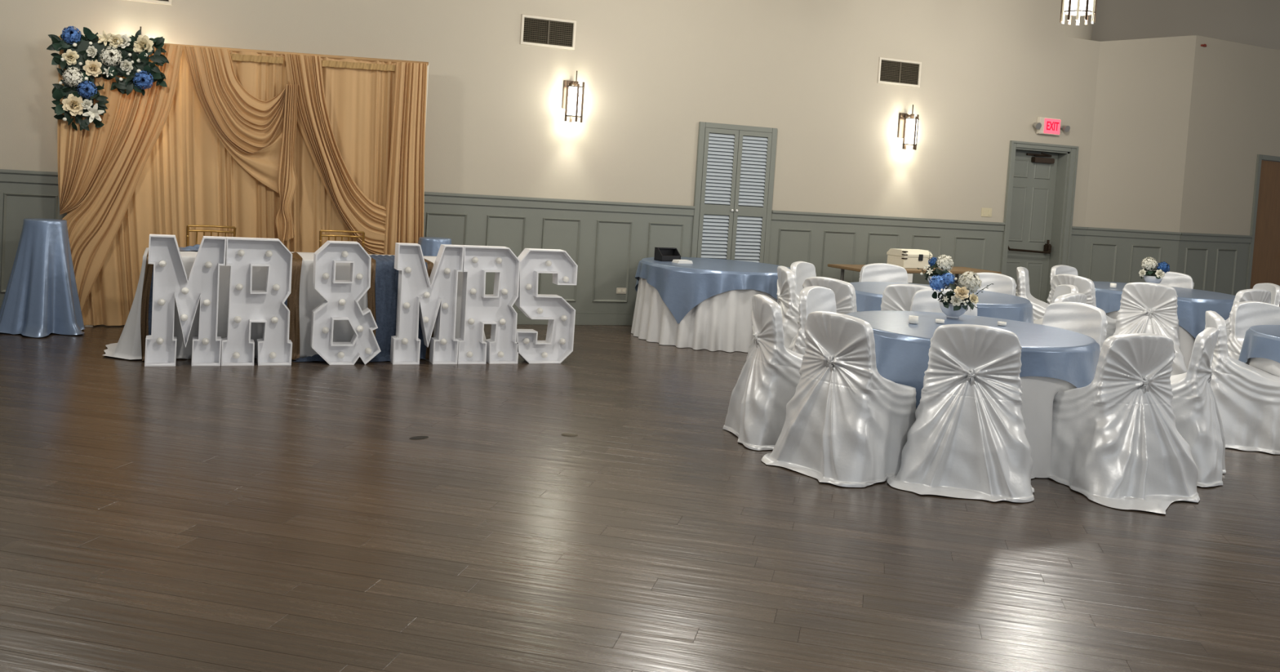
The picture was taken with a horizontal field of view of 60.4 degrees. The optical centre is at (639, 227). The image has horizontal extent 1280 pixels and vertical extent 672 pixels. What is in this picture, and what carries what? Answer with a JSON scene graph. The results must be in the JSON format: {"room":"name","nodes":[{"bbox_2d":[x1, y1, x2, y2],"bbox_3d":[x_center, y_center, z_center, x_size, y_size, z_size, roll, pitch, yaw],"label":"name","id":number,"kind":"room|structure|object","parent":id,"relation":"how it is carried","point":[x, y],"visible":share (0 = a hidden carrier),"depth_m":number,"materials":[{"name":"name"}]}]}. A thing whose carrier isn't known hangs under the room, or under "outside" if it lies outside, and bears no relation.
{"room":"event space","nodes":[
{"label":"event space","id":0,"kind":"room"},
{"bbox_2d":[0,0,1100,226],"bbox_3d":[-3.301,-1.755,10.422,19.800,5.200,1.001,3,3,-23],"label":"wall","id":1,"kind":"structure","parent":0,"point":[651,71],"depth_m":11.44,"materials":[{"name":"beige paint"}]},
{"bbox_2d":[125,0,172,5],"bbox_3d":[-4.312,-2.086,9.425,0.572,0.295,0.018,3,3,-23],"label":"air vent","id":2,"kind":"object","parent":1,"relation":"in","point":[157,2],"visible":1,"depth_m":9.49,"materials":[{"name":"metal"}]},
{"bbox_2d":[0,304,634,325],"bbox_3d":[-2.060,0.859,10.536,22.389,0.135,0.281,3,3,-23],"label":"baseboard","id":3,"kind":"structure","parent":1,"relation":"attached to","point":[581,317],"depth_m":11.22,"materials":[{"name":"green paint"}]},
{"bbox_2d":[519,13,576,50],"bbox_3d":[-0.902,-1.927,10.851,0.570,0.297,0.018,3,3,-23],"label":"air vent","id":4,"kind":"object","parent":1,"relation":"in","point":[535,30],"visible":1,"depth_m":10.85,"materials":[{"name":"metal"}]},
{"bbox_2d":[562,70,584,122],"bbox_3d":[-0.651,-1.300,10.896,0.184,0.505,0.213,3,3,-23],"label":"wall sconce","id":5,"kind":"object","parent":1,"relation":"attached to","point":[572,100],"visible":1,"depth_m":10.84,"materials":[{"name":"white glass"}]},
{"bbox_2d":[616,287,626,293],"bbox_3d":[-0.190,0.651,11.329,0.112,0.063,0.011,3,3,-23],"label":"wall outlet","id":6,"kind":"object","parent":1,"relation":"attached to","point":[619,290],"visible":1,"depth_m":11.33,"materials":[{"name":"plastic"}]},
{"bbox_2d":[0,181,1249,312],"bbox_3d":[-2.033,0.328,10.523,22.387,1.200,0.276,3,3,-23],"label":"wainscoting","id":7,"kind":"structure","parent":1,"relation":"attached to","point":[607,248],"depth_m":11.45,"materials":[{"name":"green paint"}]},
{"bbox_2d":[0,168,1253,243],"bbox_3d":[-1.983,-0.285,10.474,22.391,0.103,0.296,3,3,-23],"label":"chair rail","id":8,"kind":"object","parent":1,"relation":"attached to","point":[6,175],"visible":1,"depth_m":11.94,"materials":[{"name":"green paint"}]},
{"bbox_2d":[690,121,777,263],"bbox_3d":[0.992,-0.017,11.754,0.931,2.155,0.064,3,3,-23],"label":"door","id":9,"kind":"structure","parent":1,"relation":"in","point":[735,171],"depth_m":11.73,"materials":[{"name":"green paint"}]},
{"bbox_2d":[876,57,921,88],"bbox_3d":[2.942,-1.757,12.457,0.580,0.297,0.018,3,3,-23],"label":"air vent","id":10,"kind":"object","parent":1,"relation":"in","point":[891,71],"visible":1,"depth_m":12.45,"materials":[{"name":"metal"}]},
{"bbox_2d":[897,104,919,150],"bbox_3d":[3.055,-1.137,12.445,0.184,0.505,0.213,3,3,-23],"label":"wall sconce","id":11,"kind":"object","parent":1,"relation":"attached to","point":[908,127],"visible":1,"depth_m":12.39,"materials":[{"name":"white glass"}]},
{"bbox_2d":[981,207,991,217],"bbox_3d":[4.118,-0.180,13.066,0.155,0.105,0.011,3,3,-23],"label":"switch plate","id":12,"kind":"object","parent":1,"relation":"attached to","point":[987,212],"visible":1,"depth_m":13.07,"materials":[{"name":"beige plastic"}]},
{"bbox_2d":[1000,140,1079,302],"bbox_3d":[4.787,0.097,13.456,1.033,2.250,0.242,3,3,-23],"label":"door","id":13,"kind":"structure","parent":1,"relation":"in","point":[1041,180],"depth_m":13.52,"materials":[{"name":"green paint"}]},
{"bbox_2d":[1032,116,1070,135],"bbox_3d":[4.957,-1.223,13.282,0.529,0.200,0.111,3,3,-23],"label":"exit sign","id":14,"kind":"object","parent":1,"relation":"attached to","point":[1046,126],"visible":1,"depth_m":13.26,"materials":[{"name":"paint"}]},
{"bbox_2d":[1032,122,1041,128],"bbox_3d":[4.769,-1.218,13.194,0.114,0.084,0.093,3,3,-23],"label":"lamp","id":15,"kind":"object","parent":14,"relation":"attached to","point":[1037,125],"depth_m":13.16,"materials":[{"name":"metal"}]},
{"bbox_2d":[1060,124,1070,132],"bbox_3d":[5.151,-1.201,13.354,0.114,0.084,0.093,3,3,-23],"label":"lamp","id":16,"kind":"object","parent":14,"relation":"attached to","point":[1066,128],"depth_m":13.33,"materials":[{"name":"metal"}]},
{"bbox_2d":[0,324,1279,671],"bbox_3d":[2.407,1.535,4.461,26.000,0.060,19.200,3,3,-23],"label":"floor","id":17,"kind":"structure","parent":0,"point":[183,517],"depth_m":4.70,"materials":[{"name":"wood"}]},
{"bbox_2d":[0,217,84,337],"bbox_3d":[-4.790,0.383,8.782,0.690,0.896,0.654,3,3,-23],"label":"cocktail table","id":18,"kind":"object","parent":17,"relation":"on","point":[41,299],"visible":1,"depth_m":8.65,"materials":[{"name":"blue fabric"}]},
{"bbox_2d":[144,234,226,366],"bbox_3d":[-3.241,0.519,7.843,0.503,0.920,0.140,3,3,-23],"label":"marquee letter","id":19,"kind":"object","parent":17,"relation":"on","point":[171,280],"visible":1,"depth_m":7.85,"materials":[{"name":"white paint"}]},
{"bbox_2d":[186,224,235,246],"bbox_3d":[-3.494,0.452,8.932,0.389,0.918,0.440,3,3,-23],"label":"chair","id":20,"kind":"object","parent":17,"relation":"on","point":[188,230],"visible":0.09,"depth_m":9.07,"materials":[{"name":"paint"}]},
{"bbox_2d":[57,35,429,326],"bbox_3d":[-3.351,-0.353,9.645,3.185,2.473,0.226,3,3,-23],"label":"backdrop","id":21,"kind":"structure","parent":17,"relation":"on","point":[287,147],"depth_m":9.55,"materials":[{"name":"beige fabric"}]},
{"bbox_2d":[46,25,168,130],"bbox_3d":[-4.370,-1.217,9.038,0.910,0.870,0.202,3,3,-23],"label":"flower arrangement","id":22,"kind":"object","parent":21,"relation":"on","point":[85,56],"visible":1,"depth_m":8.98,"materials":[{"name":"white plant"}]},
{"bbox_2d":[220,236,292,365],"bbox_3d":[-2.784,0.539,8.034,0.485,0.920,0.140,3,3,-23],"label":"marquee letter","id":23,"kind":"object","parent":17,"relation":"on","point":[246,306],"visible":1,"depth_m":8.04,"materials":[{"name":"white paint"}]},
{"bbox_2d":[293,354,325,361],"bbox_3d":[-2.456,0.982,8.318,0.330,0.048,0.115,3,3,-23],"label":"fold","id":24,"kind":"object","parent":17,"relation":"on","point":[316,357],"visible":0.87,"depth_m":8.29,"materials":[{"name":"blue fabric"}]},
{"bbox_2d":[319,229,364,248],"bbox_3d":[-2.523,0.494,9.339,0.389,0.918,0.440,3,3,-23],"label":"chair","id":25,"kind":"object","parent":17,"relation":"on","point":[321,235],"visible":0.19,"depth_m":9.50,"materials":[{"name":"paint"}]},
{"bbox_2d":[310,240,380,364],"bbox_3d":[-2.200,0.566,8.278,0.511,0.918,0.140,3,3,-23],"label":"ampersand","id":26,"kind":"object","parent":17,"relation":"on","point":[342,297],"visible":1,"depth_m":8.27,"materials":[{"name":"white paint"}]},
{"bbox_2d":[368,354,391,361],"bbox_3d":[-1.950,1.005,8.507,0.330,0.048,0.115,3,3,-23],"label":"fold","id":27,"kind":"object","parent":17,"relation":"on","point":[387,357],"visible":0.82,"depth_m":8.47,"materials":[{"name":"blue fabric"}]},
{"bbox_2d":[408,435,428,439],"bbox_3d":[-1.247,1.184,6.208,0.120,0.004,0.056,1,4,-40],"label":"floor outlet","id":28,"kind":"object","parent":17,"relation":"on","point":[415,437],"visible":1,"depth_m":6.20,"materials":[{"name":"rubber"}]},
{"bbox_2d":[390,242,464,364],"bbox_3d":[-1.650,0.589,8.508,0.503,0.920,0.140,3,3,-23],"label":"marquee letter","id":29,"kind":"object","parent":17,"relation":"on","point":[433,299],"visible":1,"depth_m":8.51,"materials":[{"name":"white paint"}]},
{"bbox_2d":[417,236,451,256],"bbox_3d":[-1.869,0.528,9.949,0.727,0.868,0.630,3,3,-23],"label":"cocktail table","id":30,"kind":"object","parent":17,"relation":"on","point":[430,246],"visible":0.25,"depth_m":9.82,"materials":[{"name":"blue fabric"}]},
{"bbox_2d":[456,244,519,364],"bbox_3d":[-1.193,0.609,8.699,0.485,0.920,0.140,3,3,-23],"label":"marquee letter","id":31,"kind":"object","parent":17,"relation":"on","point":[478,308],"visible":0.98,"depth_m":8.70,"materials":[{"name":"white paint"}]},
{"bbox_2d":[513,248,577,363],"bbox_3d":[-0.773,0.632,8.875,0.491,0.912,0.140,3,3,-23],"label":"marquee letter","id":32,"kind":"object","parent":17,"relation":"on","point":[557,344],"visible":1,"depth_m":8.89,"materials":[{"name":"white paint"}]},
{"bbox_2d":[561,433,577,435],"bbox_3d":[-0.417,1.223,6.501,0.100,0.004,0.060,4,3,0],"label":"floor outlet","id":33,"kind":"object","parent":17,"relation":"on","point":[564,434],"visible":1,"depth_m":6.49,"materials":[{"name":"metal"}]},
{"bbox_2d":[722,293,803,450],"bbox_3d":[0.900,0.856,6.767,0.670,0.873,0.706,3,3,-9],"label":"covered chair","id":34,"kind":"object","parent":17,"relation":"on","point":[768,380],"visible":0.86,"depth_m":6.50,"materials":[{"name":"white fabric"}]},
{"bbox_2d":[777,265,799,348],"bbox_3d":[1.310,0.765,9.214,0.760,0.873,0.709,4,3,-3],"label":"covered chair","id":35,"kind":"object","parent":17,"relation":"on","point":[786,289],"visible":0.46,"depth_m":8.96,"materials":[{"name":"white fabric"}]},
{"bbox_2d":[790,261,816,304],"bbox_3d":[1.560,0.752,9.821,0.720,0.873,0.699,5,3,32],"label":"covered chair","id":36,"kind":"object","parent":17,"relation":"on","point":[802,270],"visible":0.24,"depth_m":9.80,"materials":[{"name":"white fabric"}]},
{"bbox_2d":[791,285,836,355],"bbox_3d":[1.307,0.849,7.456,0.720,0.873,0.699,6,3,35],"label":"covered chair","id":37,"kind":"object","parent":17,"relation":"on","point":[813,298],"visible":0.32,"depth_m":7.39,"materials":[{"name":"white fabric"}]},
{"bbox_2d":[787,276,857,350],"bbox_3d":[1.436,0.813,8.385,0.927,0.873,0.791,1,4,-44],"label":"covered chair","id":38,"kind":"object","parent":17,"relation":"on","point":[844,291],"visible":0.24,"depth_m":8.24,"materials":[{"name":"white fabric"}]},
{"bbox_2d":[760,311,915,487],"bbox_3d":[1.152,0.902,6.145,0.760,0.873,0.709,2,3,-38],"label":"covered chair","id":39,"kind":"object","parent":17,"relation":"on","point":[848,424],"visible":0.98,"depth_m":5.96,"materials":[{"name":"white fabric"}]},
{"bbox_2d":[858,262,907,283],"bbox_3d":[2.295,0.782,10.161,0.706,0.873,0.670,3,3,-11],"label":"covered chair","id":40,"kind":"object","parent":17,"relation":"on","point":[877,272],"visible":0.22,"depth_m":10.29,"materials":[{"name":"white fabric"}]},
{"bbox_2d":[880,284,930,311],"bbox_3d":[2.067,0.854,8.371,0.699,0.873,0.720,5,3,23],"label":"covered chair","id":41,"kind":"object","parent":17,"relation":"on","point":[898,297],"visible":0.21,"depth_m":8.21,"materials":[{"name":"white fabric"}]},
{"bbox_2d":[827,263,1001,286],"bbox_3d":[2.998,0.810,12.052,2.000,0.735,0.580,2,3,-29],"label":"wooden table","id":42,"kind":"object","parent":17,"relation":"on","point":[957,270],"visible":0.26,"depth_m":11.81,"materials":[{"name":"brown wood"}]},
{"bbox_2d":[886,248,932,268],"bbox_3d":[2.961,0.339,12.084,0.424,0.196,0.277,2,3,-31],"label":"wooden chest","id":43,"kind":"object","parent":42,"relation":"on","point":[904,258],"visible":0.9,"depth_m":11.97,"materials":[{"name":"beige wood"}]},
{"bbox_2d":[910,288,977,315],"bbox_3d":[2.168,0.885,7.851,0.709,0.873,0.760,4,3,8],"label":"covered chair","id":44,"kind":"object","parent":17,"relation":"on","point":[922,300],"visible":0.11,"depth_m":7.94,"materials":[{"name":"white fabric"}]},
{"bbox_2d":[886,324,1034,502],"bbox_3d":[1.792,0.950,5.996,0.781,0.873,0.818,4,3,17],"label":"covered chair","id":45,"kind":"object","parent":17,"relation":"on","point":[966,439],"visible":1,"depth_m":5.83,"materials":[{"name":"white fabric"}]},
{"bbox_2d":[974,272,1016,295],"bbox_3d":[3.079,0.846,9.888,0.699,0.873,0.720,6,4,44],"label":"covered chair","id":46,"kind":"object","parent":17,"relation":"on","point":[1002,283],"visible":0.16,"depth_m":9.93,"materials":[{"name":"white fabric"}]},
{"bbox_2d":[1015,266,1048,319],"bbox_3d":[3.970,0.844,11.123,0.760,0.873,0.709,5,3,24],"label":"covered chair","id":47,"kind":"object","parent":17,"relation":"on","point":[1039,307],"visible":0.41,"depth_m":10.94,"materials":[{"name":"white fabric"}]},
{"bbox_2d":[1033,284,1078,324],"bbox_3d":[3.413,0.901,9.174,0.760,0.873,0.709,4,3,4],"label":"covered chair","id":48,"kind":"object","parent":17,"relation":"on","point":[1060,290],"visible":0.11,"depth_m":9.25,"materials":[{"name":"white fabric"}]},
{"bbox_2d":[1046,264,1078,304],"bbox_3d":[4.674,0.855,11.825,0.706,0.873,0.670,2,3,-38],"label":"covered chair","id":49,"kind":"object","parent":17,"relation":"on","point":[1061,268],"visible":0.14,"depth_m":11.87,"materials":[{"name":"white fabric"}]},
{"bbox_2d":[1053,293,1086,303],"bbox_3d":[3.208,0.924,8.463,0.783,0.869,0.819,1,4,-44],"label":"covered chair","id":50,"kind":"object","parent":17,"relation":"on","point":[1069,297],"visible":0.09,"depth_m":8.29,"materials":[{"name":"white fabric"}]},
{"bbox_2d":[1041,302,1107,350],"bbox_3d":[2.907,0.951,7.503,0.819,0.869,0.783,2,3,-33],"label":"covered chair","id":51,"kind":"object","parent":17,"relation":"on","point":[1091,321],"visible":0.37,"depth_m":7.50,"materials":[{"name":"white fabric"}]},
{"bbox_2d":[1049,274,1116,340],"bbox_3d":[4.215,0.885,10.578,0.720,0.873,0.699,2,3,-30],"label":"covered chair","id":52,"kind":"object","parent":17,"relation":"on","point":[1086,286],"visible":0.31,"depth_m":10.39,"materials":[{"name":"white fabric"}]},
{"bbox_2d":[1047,333,1199,514],"bbox_3d":[2.710,1.006,6.061,0.791,0.873,0.927,3,3,-19],"label":"covered chair","id":53,"kind":"object","parent":17,"relation":"on","point":[1117,442],"visible":0.99,"depth_m":5.94,"materials":[{"name":"white fabric"}]},
{"bbox_2d":[1112,282,1186,375],"bbox_3d":[4.660,0.937,10.093,0.791,0.873,0.927,5,3,28],"label":"covered chair","id":54,"kind":"object","parent":17,"relation":"on","point":[1151,308],"visible":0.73,"depth_m":10.00,"materials":[{"name":"white fabric"}]},
{"bbox_2d":[1158,271,1194,288],"bbox_3d":[5.700,0.917,11.898,0.709,0.873,0.760,5,3,32],"label":"covered chair","id":55,"kind":"object","parent":17,"relation":"on","point":[1175,279],"visible":0.13,"depth_m":11.93,"materials":[{"name":"white fabric"}]},
{"bbox_2d":[1169,327,1226,487],"bbox_3d":[3.179,1.010,6.595,0.670,0.873,0.706,5,3,32],"label":"covered chair","id":56,"kind":"object","parent":17,"relation":"on","point":[1198,420],"visible":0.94,"depth_m":6.32,"materials":[{"name":"white fabric"}]},
{"bbox_2d":[1204,310,1279,454],"bbox_3d":[4.074,1.022,7.543,0.720,0.873,0.699,5,3,21],"label":"covered chair","id":57,"kind":"object","parent":17,"relation":"on","point":[1247,397],"visible":0.54,"depth_m":7.29,"materials":[{"name":"white fabric"}]},
{"bbox_2d":[1224,288,1271,342],"bbox_3d":[5.594,0.986,10.333,0.699,0.873,0.720,2,3,-27],"label":"covered chair","id":58,"kind":"object","parent":17,"relation":"on","point":[1257,294],"visible":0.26,"depth_m":10.12,"materials":[{"name":"white fabric"}]},
{"bbox_2d":[1226,301,1279,359],"bbox_3d":[4.847,1.024,8.587,0.783,0.869,0.819,3,3,-15],"label":"covered chair","id":59,"kind":"object","parent":17,"relation":"on","point":[1243,315],"visible":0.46,"depth_m":8.59,"materials":[{"name":"white fabric"}]},
{"bbox_2d":[1252,283,1279,306],"bbox_3d":[6.143,0.984,11.095,0.670,0.873,0.706,4,3,2],"label":"covered chair","id":60,"kind":"object","parent":17,"relation":"on","point":[1274,289],"visible":0.18,"depth_m":10.94,"materials":[{"name":"white fabric"}]},
{"bbox_3d":[2.023,0.998,6.942,1.486,0.726,1.486,3,3,-23],"label":"round table","id":61,"kind":"object","parent":17,"relation":"on","visible":0},
{"bbox_2d":[1019,376,1076,477],"bbox_3d":[2.016,0.992,6.945,1.619,0.727,1.643,3,3,-23],"label":"tablecloth","id":62,"kind":"object","parent":61,"relation":"on","point":[1038,393],"visible":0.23,"depth_m":6.19,"materials":[{"name":"white fabric"}]},
{"bbox_2d":[846,310,1100,408],"bbox_3d":[2.038,0.892,6.940,1.619,0.533,1.619,3,3,-23],"label":"tablecloth","id":63,"kind":"object","parent":62,"relation":"on","point":[902,347],"visible":0.57,"depth_m":6.38,"materials":[{"name":"blue fabric"}]},
{"bbox_2d":[908,315,918,324],"bbox_3d":[1.722,0.580,6.927,0.060,0.045,0.060,3,3,-23],"label":"tea light","id":64,"kind":"object","parent":63,"relation":"on","point":[912,319],"visible":1,"depth_m":6.90,"materials":[{"name":"white wax"}]},
{"bbox_2d":[935,319,944,323],"bbox_3d":[1.917,0.599,7.031,0.056,0.022,0.056,3,3,-23],"label":"tea light","id":65,"kind":"object","parent":63,"relation":"on","point":[937,321],"visible":1,"depth_m":7.01,"materials":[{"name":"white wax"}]},
{"bbox_2d":[929,271,993,318],"bbox_3d":[2.119,0.443,7.360,0.350,0.326,0.308,3,3,-23],"label":"flower bowl","id":66,"kind":"object","parent":63,"relation":"on","point":[953,305],"visible":1,"depth_m":7.30,"materials":[{"name":"white ceramic"}]},
{"bbox_2d":[938,300,968,318],"bbox_3d":[2.100,0.554,7.375,0.196,0.103,0.196,3,3,-23],"label":"bowl","id":67,"kind":"object","parent":66,"relation":"attached to","point":[953,309],"depth_m":7.30,"materials":[{"name":"white ceramic"}]},
{"bbox_2d":[997,321,1006,325],"bbox_3d":[2.344,0.622,7.123,0.056,0.022,0.056,3,3,-23],"label":"tea light","id":68,"kind":"object","parent":63,"relation":"on","point":[1000,323],"visible":1,"depth_m":7.10,"materials":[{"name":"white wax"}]},
{"bbox_3d":[2.447,0.914,9.260,1.486,0.726,1.486,3,3,-23],"label":"round table","id":69,"kind":"object","parent":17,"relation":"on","visible":0},
{"bbox_3d":[2.459,0.909,9.262,1.658,0.727,1.651,3,3,-23],"label":"tablecloth","id":70,"kind":"object","parent":69,"relation":"on","visible":0},
{"bbox_2d":[848,281,1033,323],"bbox_3d":[2.455,0.806,9.253,1.606,0.529,1.609,3,3,-23],"label":"tablecloth","id":71,"kind":"object","parent":70,"relation":"on","point":[868,295],"visible":0.27,"depth_m":8.80,"materials":[{"name":"blue fabric"}]},
{"bbox_2d":[916,250,954,285],"bbox_3d":[2.599,0.370,9.589,0.286,0.321,0.269,3,3,-23],"label":"flower bowl","id":72,"kind":"object","parent":71,"relation":"on","point":[945,262],"visible":0.83,"depth_m":9.54,"materials":[{"name":"white ceramic"}]},
{"bbox_3d":[5.196,1.000,11.133,1.486,0.726,1.486,3,3,-23],"label":"round table","id":73,"kind":"object","parent":17,"relation":"on","visible":0},
{"bbox_2d":[1106,310,1195,370],"bbox_3d":[5.200,0.995,11.144,1.661,0.727,1.581,2,3,-25],"label":"tablecloth","id":74,"kind":"object","parent":73,"relation":"on","point":[1187,340],"visible":0.13,"depth_m":10.34,"materials":[{"name":"white fabric"}]},
{"bbox_2d":[1093,280,1235,338],"bbox_3d":[5.202,0.894,11.141,1.666,0.533,1.655,3,3,-23],"label":"tablecloth","id":75,"kind":"object","parent":74,"relation":"on","point":[1193,304],"visible":0.33,"depth_m":10.41,"materials":[{"name":"blue fabric"}]},
{"bbox_2d":[1110,283,1116,288],"bbox_3d":[4.719,0.578,10.969,0.060,0.045,0.060,3,3,-23],"label":"tea light","id":76,"kind":"object","parent":75,"relation":"on","point":[1112,285],"visible":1,"depth_m":10.94,"materials":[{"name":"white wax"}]},
{"bbox_2d":[1138,256,1169,283],"bbox_3d":[5.428,0.462,11.629,0.286,0.304,0.291,3,3,-23],"label":"flower bowl","id":77,"kind":"object","parent":75,"relation":"on","point":[1148,264],"visible":0.94,"depth_m":11.58,"materials":[{"name":"white ceramic"}]},
{"bbox_2d":[1143,275,1162,283],"bbox_3d":[5.432,0.562,11.654,0.196,0.103,0.196,3,3,-23],"label":"bowl","id":78,"kind":"object","parent":77,"relation":"attached to","point":[1148,278],"depth_m":11.58,"materials":[{"name":"white ceramic"}]},
{"bbox_3d":[5.080,1.160,7.657,1.486,0.726,1.486,3,3,-23],"label":"round table","id":79,"kind":"object","parent":17,"relation":"on","visible":0},
{"bbox_2d":[1245,357,1279,377],"bbox_3d":[5.093,1.155,7.658,1.649,0.727,1.646,3,3,-23],"label":"tablecloth","id":80,"kind":"object","parent":79,"relation":"on","point":[1269,366],"visible":0.24,"depth_m":7.61,"materials":[{"name":"white fabric"}]},
{"bbox_2d":[1238,324,1279,363],"bbox_3d":[5.090,1.056,7.650,1.617,0.538,1.618,3,3,-23],"label":"tablecloth","id":81,"kind":"object","parent":80,"relation":"on","point":[1260,340],"visible":0.86,"depth_m":7.69,"materials":[{"name":"blue fabric"}]},
{"bbox_3d":[0.745,0.731,10.808,1.466,0.726,1.466,3,3,-23],"label":"round table","id":82,"kind":"object","parent":17,"relation":"on","visible":0},
{"bbox_2d":[631,277,777,352],"bbox_3d":[0.757,0.726,10.817,1.640,0.727,1.648,3,3,-18],"label":"tablecloth","id":83,"kind":"object","parent":82,"relation":"on","point":[722,322],"visible":0.52,"depth_m":10.08,"materials":[{"name":"white fabric"}]},
{"bbox_2d":[635,257,790,323],"bbox_3d":[0.751,0.615,10.800,1.598,0.515,1.595,3,3,-23],"label":"tablecloth","id":84,"kind":"object","parent":83,"relation":"on","point":[682,287],"visible":0.72,"depth_m":10.13,"materials":[{"name":"blue fabric"}]},
{"bbox_2d":[653,247,680,261],"bbox_3d":[0.272,0.263,10.795,0.220,0.125,0.140,2,3,-31],"label":"box","id":85,"kind":"object","parent":84,"relation":"on","point":[661,254],"visible":0.84,"depth_m":10.78,"materials":[{"name":"black plastic"}]},
{"bbox_2d":[671,259,693,263],"bbox_3d":[0.410,0.328,10.640,0.170,0.028,0.110,2,3,-31],"label":"card stack","id":86,"kind":"object","parent":84,"relation":"on","point":[678,261],"visible":1,"depth_m":10.60,"materials":[{"name":"white paper"}]},
{"bbox_2d":[1084,35,1279,235],"bbox_3d":[8.275,-0.582,15.027,6.088,3.900,0.479,2,3,-28],"label":"wall partition","id":87,"kind":"structure","parent":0,"point":[1181,126],"depth_m":13.98,"materials":[{"name":"beige paint"}]},
{"bbox_2d":[1245,154,1279,306],"bbox_3d":[8.732,0.206,15.211,1.075,2.370,0.140,2,3,-32],"label":"door","id":88,"kind":"structure","parent":87,"relation":"in","point":[1264,259],"depth_m":15.10,"materials":[{"name":"brown wood"}]},
{"bbox_2d":[1091,0,1279,49],"bbox_3d":[8.308,-2.858,17.539,7.400,2.200,0.200,3,3,-23],"label":"ceiling","id":89,"kind":"structure","parent":0,"point":[1256,23],"depth_m":17.61,"materials":[{"name":"paint"}]},
{"bbox_3d":[1.564,-4.028,8.363,27.000,0.150,11.800,3,3,-23],"label":"ceiling","id":90,"kind":"structure","parent":0,"visible":0},
{"bbox_2d":[1059,0,1097,25],"bbox_3d":[4.291,-2.921,10.597,0.317,1.882,0.315,3,3,-23],"label":"pendant lamp","id":91,"kind":"object","parent":90,"relation":"hanging from","point":[1077,8],"visible":1,"depth_m":10.54,"materials":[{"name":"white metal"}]},
{"bbox_3d":[-2.604,0.608,8.738,2.420,0.738,0.700,3,3,-23],"label":"head table","id":92,"kind":"object","parent":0,"visible":0},
{"bbox_2d":[102,247,485,359],"bbox_3d":[-2.605,0.601,8.738,2.950,0.747,0.863,3,3,-23],"label":"tablecloth","id":93,"kind":"object","parent":92,"relation":"on","point":[128,346],"visible":0.32,"depth_m":8.22,"materials":[{"name":"white fabric"}]},
{"bbox_2d":[140,251,153,360],"bbox_3d":[-3.611,0.554,8.161,0.149,0.760,0.668,3,3,-23],"label":"table runner","id":94,"kind":"object","parent":93,"relation":"on","point":[147,292],"visible":0.31,"depth_m":7.91,"materials":[{"name":"brown fabric"}]},
{"bbox_2d":[178,244,199,250],"bbox_3d":[-3.457,0.153,8.568,0.330,0.048,0.230,3,3,-23],"label":"napkins","id":95,"kind":"object","parent":93,"relation":"on","point":[195,247],"visible":0.48,"depth_m":8.52,"materials":[{"name":"blue fabric"}]},
{"bbox_2d":[284,252,302,359],"bbox_3d":[-2.760,0.592,8.516,0.224,0.760,0.668,3,3,-23],"label":"table runner","id":96,"kind":"object","parent":93,"relation":"on","point":[291,302],"visible":0.43,"depth_m":8.30,"materials":[{"name":"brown fabric"}]},
{"bbox_2d":[367,254,398,358],"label":"table runner","id":97,"kind":"object","parent":93,"relation":"on","point":[382,295],"depth_m":8.56,"materials":[{"name":"blue fabric"}]},
{"bbox_2d":[417,315,430,359],"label":"table runner","id":98,"kind":"object","parent":93,"relation":"on","point":[424,350],"depth_m":8.68,"materials":[{"name":"blue fabric"}]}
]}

